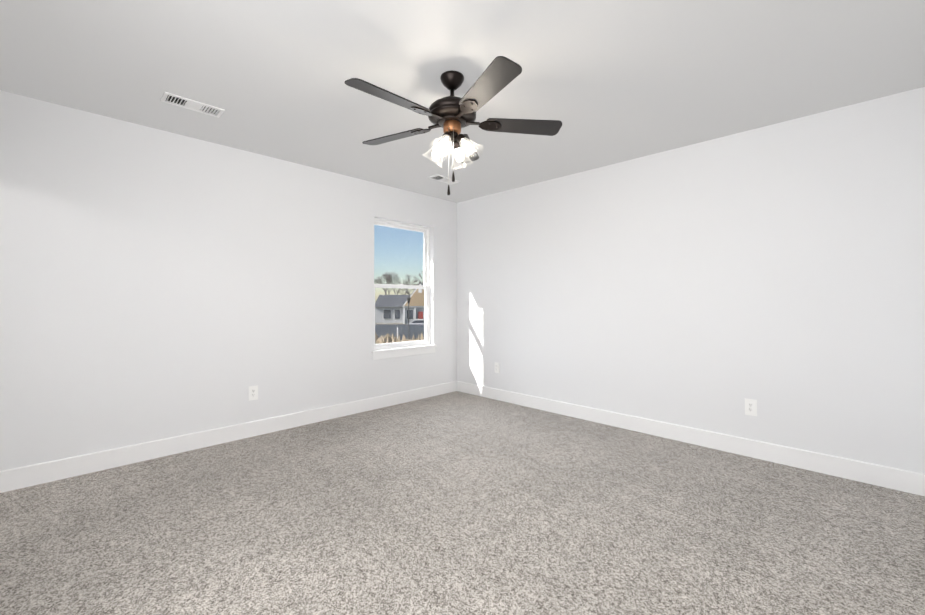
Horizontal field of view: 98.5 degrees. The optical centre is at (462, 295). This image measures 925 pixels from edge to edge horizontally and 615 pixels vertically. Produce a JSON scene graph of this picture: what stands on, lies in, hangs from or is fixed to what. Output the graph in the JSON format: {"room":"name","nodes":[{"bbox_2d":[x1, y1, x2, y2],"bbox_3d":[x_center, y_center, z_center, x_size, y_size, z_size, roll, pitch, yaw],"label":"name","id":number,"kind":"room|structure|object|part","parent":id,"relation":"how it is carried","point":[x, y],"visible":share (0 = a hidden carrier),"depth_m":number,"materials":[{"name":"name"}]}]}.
{"room":"empty bedroom","nodes":[
{"label":"empty bedroom","id":0,"kind":"room"},
{"bbox_2d":[0,90,456,470],"bbox_3d":[-1.741,-0.015,4.169,0.160,2.700,4.560,-1,-1,45],"label":"wall","id":1,"kind":"structure","parent":0,"point":[156,284],"depth_m":3.37,"materials":[{"name":"white paint"}]},
{"bbox_2d":[0,381,456,492],"bbox_3d":[-1.684,1.263,4.083,0.016,0.142,4.544,-1,-1,45],"label":"baseboard","id":2,"kind":"structure","parent":1,"relation":"attached to","point":[31,475],"depth_m":3.41,"materials":[{"name":"white wood"}]},
{"bbox_2d":[249,385,257,400],"bbox_3d":[-1.986,0.922,3.788,0.010,0.132,0.080,-1,-1,45],"label":"electrical outlet","id":3,"kind":"object","parent":1,"relation":"attached to","point":[253,392],"visible":1,"depth_m":3.78,"materials":[{"name":"white plastic"}]},
{"bbox_2d":[374,218,429,349],"bbox_3d":[-0.876,-0.145,5.236,0.299,1.810,1.198,-1,-1,45],"label":"window","id":4,"kind":"structure","parent":1,"relation":"in","point":[427,229],"depth_m":5.28,"materials":[{"name":"clear glass"}]},
{"bbox_3d":[-0.812,-0.505,5.177,0.030,0.812,0.878,-1,-1,45],"label":"window sash","id":5,"kind":"part","parent":4,"relation":"part of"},
{"bbox_3d":[-0.784,0.236,5.139,0.040,0.784,0.878,-1,-1,45],"label":"window sash","id":6,"kind":"part","parent":4,"relation":"part of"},
{"bbox_2d":[371,344,436,359],"bbox_3d":[-0.738,0.709,5.087,0.104,0.107,1.008,-1,-1,45],"label":"window sill","id":7,"kind":"structure","parent":1,"relation":"attached to","point":[400,352],"depth_m":5.02,"materials":[{"name":"white wood"}]},
{"bbox_2d":[0,391,924,614],"bbox_3d":[-0.078,1.372,2.503,4.840,0.120,4.880,-1,-1,45],"label":"floor","id":8,"kind":"structure","parent":0,"point":[456,503],"depth_m":2.24,"materials":[{"name":"carpet"}]},
{"bbox_2d":[0,0,924,202],"bbox_3d":[-0.078,-1.448,2.542,4.840,0.120,4.880,-1,-1,45],"label":"ceiling","id":9,"kind":"structure","parent":0,"point":[607,82],"depth_m":2.45,"materials":[{"name":"grey paint"}]},
{"bbox_2d":[161,92,224,117],"bbox_3d":[-1.946,-1.379,2.886,0.160,0.009,0.360,-1,-1,45],"label":"ceiling vent","id":10,"kind":"object","parent":9,"relation":"in","point":[183,102],"visible":0.98,"depth_m":2.87,"materials":[{"name":"white metal"}]},
{"bbox_2d":[428,174,459,184],"bbox_3d":[-0.208,-1.354,4.641,0.160,0.009,0.360,-1,-1,45],"label":"ceiling vent","id":11,"kind":"object","parent":9,"relation":"in","point":[440,178],"visible":0.9,"depth_m":4.62,"materials":[{"name":"white"}]},
{"bbox_2d":[345,56,561,194],"bbox_3d":[-0.104,-1.004,2.495,1.374,0.770,1.326,-1,-1,45],"label":"ceiling fan","id":12,"kind":"object","parent":9,"relation":"hanging from","point":[451,115],"visible":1,"depth_m":2.45,"materials":[{"name":"brown metal"}]},
{"bbox_3d":[-0.065,-1.240,2.528,0.304,0.296,0.304,-1,-1,45],"label":"motor","id":13,"kind":"part","parent":12,"relation":"part of","materials":[{"name":"brown metal"}]},
{"bbox_2d":[457,87,924,473],"bbox_3d":[1.583,-0.015,4.199,4.840,2.700,0.160,-1,-1,45],"label":"wall","id":14,"kind":"structure","parent":0,"point":[776,271],"depth_m":3.38,"materials":[{"name":"white paint"}]},
{"bbox_2d":[495,362,499,372],"bbox_3d":[0.449,0.934,5.189,0.080,0.132,0.010,-1,-1,45],"label":"electrical outlet","id":15,"kind":"object","parent":14,"relation":"attached to","point":[497,367],"visible":1,"depth_m":5.18,"materials":[{"name":"white plastic"}]},
{"bbox_2d":[457,381,924,495],"bbox_3d":[1.515,1.263,4.124,4.504,0.142,0.016,-1,-1,45],"label":"baseboard","id":16,"kind":"structure","parent":14,"relation":"attached to","point":[886,477],"depth_m":3.36,"materials":[{"name":"white wood"}]},
{"bbox_2d":[745,398,756,415],"bbox_3d":[2.373,0.917,3.284,0.080,0.132,0.010,-1,-1,45],"label":"electrical outlet","id":17,"kind":"object","parent":14,"relation":"attached to","point":[751,407],"visible":1,"depth_m":3.28,"materials":[{"name":"white plastic"}]},
{"label":"outside","id":18,"kind":"structure","parent":0,"visible":0},
{"bbox_2d":[375,323,409,336],"bbox_3d":[-0.422,5.403,69.953,600.000,0.300,600.000,-1,-1,45],"label":"ground","id":19,"kind":"structure","parent":18,"point":[391,324],"depth_m":77.76,"materials":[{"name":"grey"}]},
{"bbox_2d":[374,271,422,294],"bbox_3d":[-10.088,-0.588,103.247,22.278,12.610,22.354,-1,-1,45],"label":"trees","id":20,"kind":"object","parent":19,"relation":"on","point":[386,277],"depth_m":102.04,"materials":[{"name":"grey plant"}]},
{"bbox_2d":[375,332,423,343],"bbox_3d":[-4.929,4.200,38.616,18.000,1.231,6.458,0,-1,2],"label":"brush","id":21,"kind":"object","parent":19,"relation":"on","point":[387,338],"depth_m":39.47,"materials":[{"name":"beige plant"}]},
{"bbox_2d":[375,324,423,339],"bbox_3d":[-5.261,3.930,42.486,21.140,1.880,0.120,0,-1,2],"label":"fence","id":22,"kind":"object","parent":19,"relation":"on","point":[393,330],"depth_m":42.47,"materials":[{"name":"grey wood"}]},
{"bbox_2d":[375,282,423,323],"bbox_3d":[-7.698,1.445,81.836,32.400,7.948,11.670,0,-1,2],"label":"house","id":23,"kind":"structure","parent":19,"relation":"on","point":[386,299],"depth_m":78.16,"materials":[{"name":"grey"}]},
{"bbox_2d":[407,296,410,339],"bbox_3d":[-5.455,2.407,40.462,0.468,4.868,0.468,-1,-1,45],"label":"street lamp","id":24,"kind":"object","parent":19,"relation":"on","point":[408,315],"depth_m":40.40,"materials":[{"name":"grey metal"}]},
{"bbox_3d":[-6.506,5.141,62.971,98.797,0.030,93.407,-1,-1,45],"label":"street","id":25,"kind":"object","parent":19,"relation":"on","visible":0},
{"bbox_2d":[409,319,423,324],"bbox_3d":[-6.143,4.397,61.969,4.640,1.472,2.040,0,-1,2],"label":"car","id":26,"kind":"object","parent":25,"relation":"on","point":[413,322],"depth_m":61.09,"materials":[{"name":"grey metal"}]}
]}

